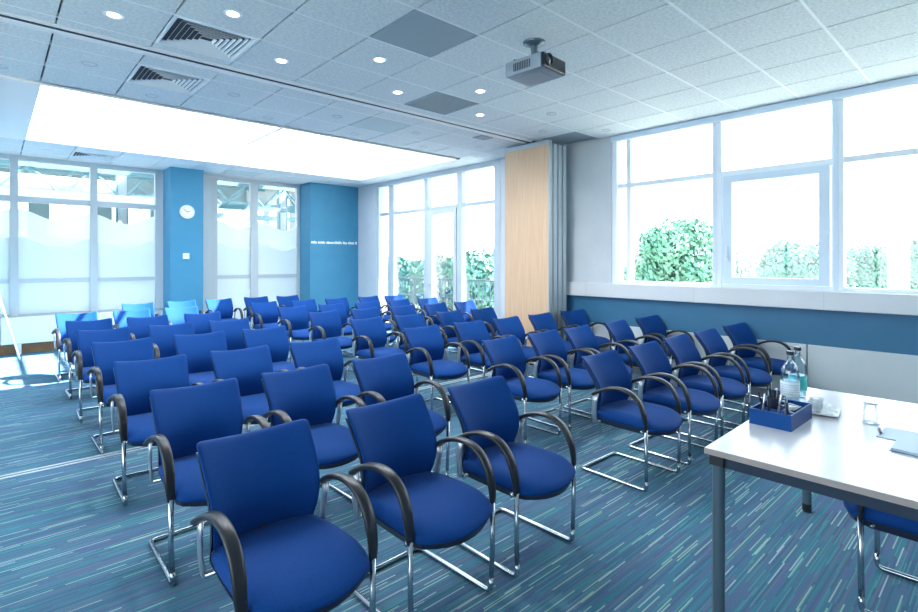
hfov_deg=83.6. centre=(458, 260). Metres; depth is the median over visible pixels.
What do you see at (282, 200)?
post
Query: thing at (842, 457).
table
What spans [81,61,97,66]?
recessed light
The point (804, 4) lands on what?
trim
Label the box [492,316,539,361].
chair
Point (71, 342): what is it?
chair
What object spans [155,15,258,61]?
ceiling vent
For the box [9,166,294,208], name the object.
roof truss
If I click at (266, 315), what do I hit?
chair
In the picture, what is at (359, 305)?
chair
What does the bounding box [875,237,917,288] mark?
broadleaf tree
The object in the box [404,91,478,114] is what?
ceiling vent
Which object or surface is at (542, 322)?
chair
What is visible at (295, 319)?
chair
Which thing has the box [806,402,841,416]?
dish
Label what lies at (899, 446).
notepad
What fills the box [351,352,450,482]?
chair
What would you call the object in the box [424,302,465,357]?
chair
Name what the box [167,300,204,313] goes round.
chair
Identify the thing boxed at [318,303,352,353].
chair
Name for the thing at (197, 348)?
chair
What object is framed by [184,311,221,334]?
chair
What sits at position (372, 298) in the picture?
chair
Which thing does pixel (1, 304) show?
easel
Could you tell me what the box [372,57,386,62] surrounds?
recessed light
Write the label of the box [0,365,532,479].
trim
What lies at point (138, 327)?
chair
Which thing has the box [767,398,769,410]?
pen
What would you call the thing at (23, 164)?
roof truss
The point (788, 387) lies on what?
water bottle
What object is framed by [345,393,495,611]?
chair
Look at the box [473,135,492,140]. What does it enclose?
ceiling sensor
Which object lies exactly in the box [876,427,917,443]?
notepad
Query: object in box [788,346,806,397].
water bottle
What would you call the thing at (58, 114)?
ceiling light panel
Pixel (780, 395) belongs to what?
pen
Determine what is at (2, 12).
trim
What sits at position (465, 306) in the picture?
chair
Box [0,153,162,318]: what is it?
window
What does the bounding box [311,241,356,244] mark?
lettering
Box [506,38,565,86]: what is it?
projector
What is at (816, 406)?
glass cup
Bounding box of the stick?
[823,406,837,411]
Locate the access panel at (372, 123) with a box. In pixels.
[348,116,411,132]
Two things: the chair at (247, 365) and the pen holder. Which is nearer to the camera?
the pen holder
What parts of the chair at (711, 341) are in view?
backrest, armrest, seat, armrest, leg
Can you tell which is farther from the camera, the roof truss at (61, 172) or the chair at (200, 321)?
the roof truss at (61, 172)
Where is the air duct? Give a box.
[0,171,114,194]
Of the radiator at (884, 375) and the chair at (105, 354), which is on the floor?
the chair at (105, 354)
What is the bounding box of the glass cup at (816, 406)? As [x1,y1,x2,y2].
[807,399,821,412]
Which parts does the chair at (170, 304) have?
backrest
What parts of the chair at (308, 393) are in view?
armrest, backrest, seat, armrest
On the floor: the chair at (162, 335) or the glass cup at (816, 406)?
the chair at (162, 335)
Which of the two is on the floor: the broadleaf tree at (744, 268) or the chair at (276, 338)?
the chair at (276, 338)
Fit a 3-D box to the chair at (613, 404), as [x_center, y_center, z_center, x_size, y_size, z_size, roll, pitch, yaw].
[1.225,1.094,3.645,0.569,0.812,0.678,0,0,-42]
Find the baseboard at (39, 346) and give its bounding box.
[0,341,56,354]
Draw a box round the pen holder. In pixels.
[766,395,778,409]
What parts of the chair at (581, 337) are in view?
backrest, armrest, seat, armrest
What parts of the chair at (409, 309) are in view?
backrest, armrest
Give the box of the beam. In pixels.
[217,213,294,221]
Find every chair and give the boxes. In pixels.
[51,311,97,381]
[61,318,112,399]
[71,326,130,422]
[86,337,153,453]
[107,354,202,505]
[113,309,150,328]
[122,302,160,316]
[126,315,168,339]
[143,378,270,585]
[147,322,194,358]
[164,306,198,324]
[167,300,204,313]
[173,331,226,385]
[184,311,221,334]
[190,419,377,611]
[205,298,242,320]
[208,318,249,350]
[210,345,288,424]
[242,325,294,371]
[243,296,268,325]
[250,301,289,350]
[261,364,365,500]
[276,295,298,318]
[277,305,312,358]
[289,337,360,407]
[291,299,319,341]
[308,310,357,371]
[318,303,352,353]
[325,297,355,322]
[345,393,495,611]
[350,307,397,365]
[350,316,407,384]
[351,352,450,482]
[355,301,393,346]
[358,296,389,320]
[384,294,417,314]
[388,299,425,346]
[390,305,433,336]
[394,313,447,384]
[403,324,469,409]
[417,297,452,321]
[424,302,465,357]
[436,310,485,371]
[447,376,575,577]
[453,320,504,379]
[454,300,476,349]
[470,307,498,338]
[481,335,561,443]
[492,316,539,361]
[527,329,594,430]
[528,312,573,377]
[560,309,611,367]
[563,325,632,414]
[581,350,682,491]
[604,319,666,399]
[628,341,719,464]
[635,315,694,383]
[663,334,747,442]
[693,328,772,425]
[722,322,795,406]
[843,501,917,611]
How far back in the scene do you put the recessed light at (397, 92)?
5.22 m
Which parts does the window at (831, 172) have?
handle, opening sash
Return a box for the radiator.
[1,311,114,354]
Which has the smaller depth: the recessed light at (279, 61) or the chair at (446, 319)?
the recessed light at (279, 61)
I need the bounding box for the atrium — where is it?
[217,189,294,229]
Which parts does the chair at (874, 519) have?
leg, armrest, under frame, leg, seat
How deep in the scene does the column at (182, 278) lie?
9.54 m
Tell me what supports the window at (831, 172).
in the wall
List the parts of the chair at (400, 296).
backrest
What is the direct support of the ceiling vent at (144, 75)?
in the ceiling
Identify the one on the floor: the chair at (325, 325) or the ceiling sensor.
the chair at (325, 325)
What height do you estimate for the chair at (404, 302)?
0.812 m
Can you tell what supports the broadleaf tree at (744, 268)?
on the ground
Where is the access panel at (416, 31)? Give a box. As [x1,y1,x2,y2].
[370,9,476,56]
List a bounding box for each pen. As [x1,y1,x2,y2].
[757,391,762,406]
[762,394,765,409]
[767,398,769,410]
[777,394,782,412]
[784,396,787,414]
[785,403,788,414]
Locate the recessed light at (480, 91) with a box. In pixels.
[474,89,485,93]
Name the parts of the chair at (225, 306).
backrest, seat, armrest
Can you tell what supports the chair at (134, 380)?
on the floor
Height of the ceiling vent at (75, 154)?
0.028 m
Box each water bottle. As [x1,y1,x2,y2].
[780,350,799,400]
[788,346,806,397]
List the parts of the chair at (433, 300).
backrest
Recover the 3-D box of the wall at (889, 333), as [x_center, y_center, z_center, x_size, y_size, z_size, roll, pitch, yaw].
[4.127,0.688,4.920,0.072,0.375,7.520,0,0,-42]
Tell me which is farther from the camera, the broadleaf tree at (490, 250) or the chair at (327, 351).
the broadleaf tree at (490, 250)
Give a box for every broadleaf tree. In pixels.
[451,249,493,308]
[472,241,493,255]
[623,252,643,280]
[736,250,762,277]
[757,238,860,287]
[846,240,886,287]
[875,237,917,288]
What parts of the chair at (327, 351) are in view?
backrest, seat, armrest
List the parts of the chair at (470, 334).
armrest, backrest, seat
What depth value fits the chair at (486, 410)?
2.72 m
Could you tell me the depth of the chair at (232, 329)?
6.04 m
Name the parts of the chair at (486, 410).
backrest, under frame, armrest, leg, seat, armrest, leg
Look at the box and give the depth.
2.40 m
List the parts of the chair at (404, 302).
backrest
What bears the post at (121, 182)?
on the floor
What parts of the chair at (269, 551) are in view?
under frame, armrest, backrest, seat, armrest, leg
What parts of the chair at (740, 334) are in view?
backrest, armrest, seat, armrest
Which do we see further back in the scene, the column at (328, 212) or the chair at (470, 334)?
the column at (328, 212)
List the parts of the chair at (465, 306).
backrest, armrest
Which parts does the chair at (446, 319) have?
seat, backrest, armrest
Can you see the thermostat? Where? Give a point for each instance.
(185, 255)
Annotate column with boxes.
[163,167,202,314]
[300,182,357,328]
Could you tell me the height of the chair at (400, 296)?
0.812 m
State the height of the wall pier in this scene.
3.190 m
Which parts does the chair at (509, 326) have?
backrest, seat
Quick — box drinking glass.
[861,401,879,424]
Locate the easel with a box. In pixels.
[0,298,20,360]
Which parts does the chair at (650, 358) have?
backrest, armrest, seat, leg, armrest, leg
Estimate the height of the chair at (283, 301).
0.812 m
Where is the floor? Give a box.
[0,330,917,611]
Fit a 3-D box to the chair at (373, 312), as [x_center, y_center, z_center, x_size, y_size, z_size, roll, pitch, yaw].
[-1.222,1.094,7.335,0.569,0.812,0.678,0,0,-41]
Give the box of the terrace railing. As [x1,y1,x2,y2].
[451,279,493,308]
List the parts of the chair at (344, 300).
backrest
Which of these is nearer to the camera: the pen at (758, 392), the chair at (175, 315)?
the pen at (758, 392)
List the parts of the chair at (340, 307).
backrest, seat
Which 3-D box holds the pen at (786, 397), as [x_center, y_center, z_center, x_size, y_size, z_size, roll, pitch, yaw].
[1.507,0.691,2.367,0.011,0.140,0.040,0,0,19]
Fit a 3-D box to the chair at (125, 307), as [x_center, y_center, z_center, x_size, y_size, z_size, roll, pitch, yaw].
[-5.102,1.094,8.213,0.569,0.812,0.678,0,0,-40]
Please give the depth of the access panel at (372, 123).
6.51 m
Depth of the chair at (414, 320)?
6.55 m
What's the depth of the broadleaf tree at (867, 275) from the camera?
43.84 m
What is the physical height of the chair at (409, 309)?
0.812 m
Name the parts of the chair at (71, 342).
armrest, leg, backrest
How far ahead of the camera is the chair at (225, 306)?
9.33 m
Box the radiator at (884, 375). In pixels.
[808,344,917,403]
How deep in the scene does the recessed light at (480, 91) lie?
5.19 m
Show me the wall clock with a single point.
(186, 211)
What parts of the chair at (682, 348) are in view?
backrest, armrest, seat, leg, armrest, leg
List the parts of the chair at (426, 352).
armrest, backrest, leg, seat, armrest, leg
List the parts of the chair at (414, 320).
backrest, seat, armrest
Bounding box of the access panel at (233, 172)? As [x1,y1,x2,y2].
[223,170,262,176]
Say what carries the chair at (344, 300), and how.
on the floor
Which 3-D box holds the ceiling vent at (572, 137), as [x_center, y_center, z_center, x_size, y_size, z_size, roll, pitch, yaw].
[1.544,-1.728,7.200,0.486,0.027,0.576,0,0,-42]
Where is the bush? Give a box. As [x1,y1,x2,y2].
[634,216,736,282]
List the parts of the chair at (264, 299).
armrest, backrest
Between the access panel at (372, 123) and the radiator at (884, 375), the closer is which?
the radiator at (884, 375)
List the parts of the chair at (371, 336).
armrest, backrest, seat, armrest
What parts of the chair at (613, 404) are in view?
backrest, armrest, seat, leg, armrest, leg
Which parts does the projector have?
plate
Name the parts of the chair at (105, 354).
armrest, leg, seat, backrest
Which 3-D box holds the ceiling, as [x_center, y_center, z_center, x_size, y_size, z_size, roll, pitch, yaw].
[-1.636,-1.750,4.055,10.240,0.060,14.000,0,0,-42]
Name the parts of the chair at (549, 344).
backrest, armrest, seat, leg, armrest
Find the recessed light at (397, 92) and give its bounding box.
[392,90,403,94]
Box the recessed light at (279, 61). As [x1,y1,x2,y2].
[274,58,288,63]
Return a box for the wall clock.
[179,205,194,218]
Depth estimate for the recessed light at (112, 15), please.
3.58 m
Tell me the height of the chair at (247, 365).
0.812 m
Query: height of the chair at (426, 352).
0.812 m
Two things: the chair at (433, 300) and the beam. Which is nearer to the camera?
the chair at (433, 300)
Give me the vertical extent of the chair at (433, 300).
0.812 m
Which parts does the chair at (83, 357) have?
armrest, leg, seat, backrest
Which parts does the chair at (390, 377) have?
armrest, backrest, armrest, seat, leg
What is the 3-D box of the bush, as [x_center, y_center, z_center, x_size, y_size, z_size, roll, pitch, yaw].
[12.928,1.466,29.903,5.460,8.091,6.283,0,0,2]
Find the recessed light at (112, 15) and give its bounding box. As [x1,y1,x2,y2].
[103,11,123,19]
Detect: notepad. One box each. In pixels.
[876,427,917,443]
[889,440,917,456]
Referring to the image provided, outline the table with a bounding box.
[704,387,917,611]
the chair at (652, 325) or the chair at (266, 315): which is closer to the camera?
the chair at (652, 325)
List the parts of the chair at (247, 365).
backrest, seat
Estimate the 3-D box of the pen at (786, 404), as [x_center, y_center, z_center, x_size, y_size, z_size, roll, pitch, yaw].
[1.500,0.702,2.343,0.012,0.117,0.046,0,0,41]
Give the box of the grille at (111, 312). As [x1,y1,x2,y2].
[4,311,112,317]
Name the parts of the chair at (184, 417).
armrest, under frame, leg, seat, backrest, armrest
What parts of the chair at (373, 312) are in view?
backrest, armrest, seat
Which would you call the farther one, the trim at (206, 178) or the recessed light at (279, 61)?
the trim at (206, 178)
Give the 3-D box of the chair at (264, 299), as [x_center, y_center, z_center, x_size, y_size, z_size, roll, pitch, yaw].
[-3.758,1.094,9.720,0.569,0.812,0.678,0,0,-41]
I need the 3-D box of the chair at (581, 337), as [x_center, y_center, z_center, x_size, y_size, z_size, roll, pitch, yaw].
[1.409,1.094,5.203,0.569,0.812,0.678,0,0,-43]
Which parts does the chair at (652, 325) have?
backrest, armrest, armrest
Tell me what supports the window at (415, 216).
in the wall at (367, 196)
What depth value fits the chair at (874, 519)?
2.17 m
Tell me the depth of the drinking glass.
2.43 m
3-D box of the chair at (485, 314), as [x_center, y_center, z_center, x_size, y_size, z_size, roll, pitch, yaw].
[0.496,1.094,7.352,0.569,0.812,0.678,0,0,-41]
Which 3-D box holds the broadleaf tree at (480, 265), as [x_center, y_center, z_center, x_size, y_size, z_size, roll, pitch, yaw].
[0.800,2.470,23.865,3.086,6.079,3.751,0,0,-15]
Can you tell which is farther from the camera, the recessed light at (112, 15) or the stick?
the recessed light at (112, 15)
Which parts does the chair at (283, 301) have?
backrest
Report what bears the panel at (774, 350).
attached to the wall
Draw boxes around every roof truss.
[0,159,294,212]
[0,164,264,200]
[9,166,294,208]
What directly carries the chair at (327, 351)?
on the floor
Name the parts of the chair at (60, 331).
armrest, leg, backrest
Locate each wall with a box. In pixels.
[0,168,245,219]
[0,310,162,343]
[358,75,916,301]
[505,140,565,365]
[566,295,917,355]
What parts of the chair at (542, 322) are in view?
backrest, armrest, seat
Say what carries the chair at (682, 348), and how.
on the floor
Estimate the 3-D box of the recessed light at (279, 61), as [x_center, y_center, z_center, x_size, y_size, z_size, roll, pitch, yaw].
[-1.527,-1.718,4.411,0.124,0.009,0.124,0,0,-42]
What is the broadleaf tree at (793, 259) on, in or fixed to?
on the ground
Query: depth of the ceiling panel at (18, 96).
5.58 m
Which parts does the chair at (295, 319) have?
armrest, backrest, seat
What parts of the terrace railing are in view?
post, rail, rail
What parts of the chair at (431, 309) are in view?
backrest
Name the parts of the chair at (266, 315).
armrest, backrest, seat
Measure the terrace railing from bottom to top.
1.080 m
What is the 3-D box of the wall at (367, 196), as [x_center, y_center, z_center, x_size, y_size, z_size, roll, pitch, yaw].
[2.073,-0.590,7.364,0.300,4.180,13.900,0,0,-42]
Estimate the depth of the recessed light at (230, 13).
3.57 m
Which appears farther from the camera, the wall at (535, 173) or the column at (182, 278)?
the column at (182, 278)
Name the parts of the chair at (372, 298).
backrest, seat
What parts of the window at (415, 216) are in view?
pane, glazed door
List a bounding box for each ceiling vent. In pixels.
[70,151,118,161]
[126,64,210,94]
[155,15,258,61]
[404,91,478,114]
[542,132,595,144]
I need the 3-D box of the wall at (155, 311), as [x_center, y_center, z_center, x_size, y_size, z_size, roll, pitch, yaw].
[-7.882,1.200,7.768,6.000,0.600,0.100,0,0,-42]
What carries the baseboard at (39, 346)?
attached to the wall at (155, 311)
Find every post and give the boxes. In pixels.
[115,175,128,223]
[277,190,287,230]
[887,231,909,288]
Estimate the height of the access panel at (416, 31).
0.021 m
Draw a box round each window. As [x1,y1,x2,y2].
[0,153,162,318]
[211,175,299,328]
[376,160,499,322]
[611,75,917,293]
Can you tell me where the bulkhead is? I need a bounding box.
[0,186,153,204]
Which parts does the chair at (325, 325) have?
armrest, backrest, seat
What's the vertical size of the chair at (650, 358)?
0.812 m
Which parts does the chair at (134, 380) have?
armrest, leg, seat, backrest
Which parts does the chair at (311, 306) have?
backrest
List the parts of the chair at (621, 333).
backrest, armrest, seat, armrest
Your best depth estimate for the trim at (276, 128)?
7.49 m
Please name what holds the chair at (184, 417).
on the floor
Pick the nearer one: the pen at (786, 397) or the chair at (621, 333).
the pen at (786, 397)
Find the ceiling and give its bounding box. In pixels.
[0,0,917,186]
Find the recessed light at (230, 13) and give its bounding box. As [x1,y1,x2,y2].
[223,10,242,18]
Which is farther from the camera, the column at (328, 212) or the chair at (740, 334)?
the column at (328, 212)
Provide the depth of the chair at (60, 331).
6.67 m
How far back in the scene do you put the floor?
2.81 m
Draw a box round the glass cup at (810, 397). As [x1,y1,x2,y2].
[809,396,823,409]
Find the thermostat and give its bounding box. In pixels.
[183,253,188,258]
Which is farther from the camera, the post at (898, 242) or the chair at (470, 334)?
the post at (898, 242)
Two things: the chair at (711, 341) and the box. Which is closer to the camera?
the box
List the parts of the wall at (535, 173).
rail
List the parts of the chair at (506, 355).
backrest, armrest, leg, seat, armrest, leg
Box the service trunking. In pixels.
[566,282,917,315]
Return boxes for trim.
[0,0,872,184]
[0,10,531,143]
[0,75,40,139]
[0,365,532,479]
[26,82,458,180]
[203,174,210,311]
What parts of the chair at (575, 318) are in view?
backrest, seat, armrest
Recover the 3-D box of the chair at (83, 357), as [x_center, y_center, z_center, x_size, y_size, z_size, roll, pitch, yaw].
[-3.468,1.094,5.052,0.569,0.812,0.678,0,0,-41]
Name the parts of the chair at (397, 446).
armrest, backrest, leg, seat, armrest, leg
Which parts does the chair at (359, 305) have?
backrest, armrest, seat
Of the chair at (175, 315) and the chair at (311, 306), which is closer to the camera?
the chair at (175, 315)
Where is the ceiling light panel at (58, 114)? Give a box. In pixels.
[27,78,455,177]
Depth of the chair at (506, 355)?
4.42 m
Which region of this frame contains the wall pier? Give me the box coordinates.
[500,139,622,361]
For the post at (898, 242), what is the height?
6.070 m
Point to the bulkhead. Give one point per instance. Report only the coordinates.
(3, 190)
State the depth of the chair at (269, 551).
1.90 m
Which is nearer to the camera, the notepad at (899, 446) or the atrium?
the notepad at (899, 446)
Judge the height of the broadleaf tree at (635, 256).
6.945 m
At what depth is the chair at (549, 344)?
4.83 m
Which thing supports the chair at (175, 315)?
on the floor
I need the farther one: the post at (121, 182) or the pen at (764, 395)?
the post at (121, 182)
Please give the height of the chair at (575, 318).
0.812 m
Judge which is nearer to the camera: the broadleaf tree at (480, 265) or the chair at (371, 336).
the chair at (371, 336)
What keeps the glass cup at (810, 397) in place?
on the dish
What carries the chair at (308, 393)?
on the floor
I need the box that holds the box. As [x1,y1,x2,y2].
[749,398,811,431]
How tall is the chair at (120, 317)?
0.812 m

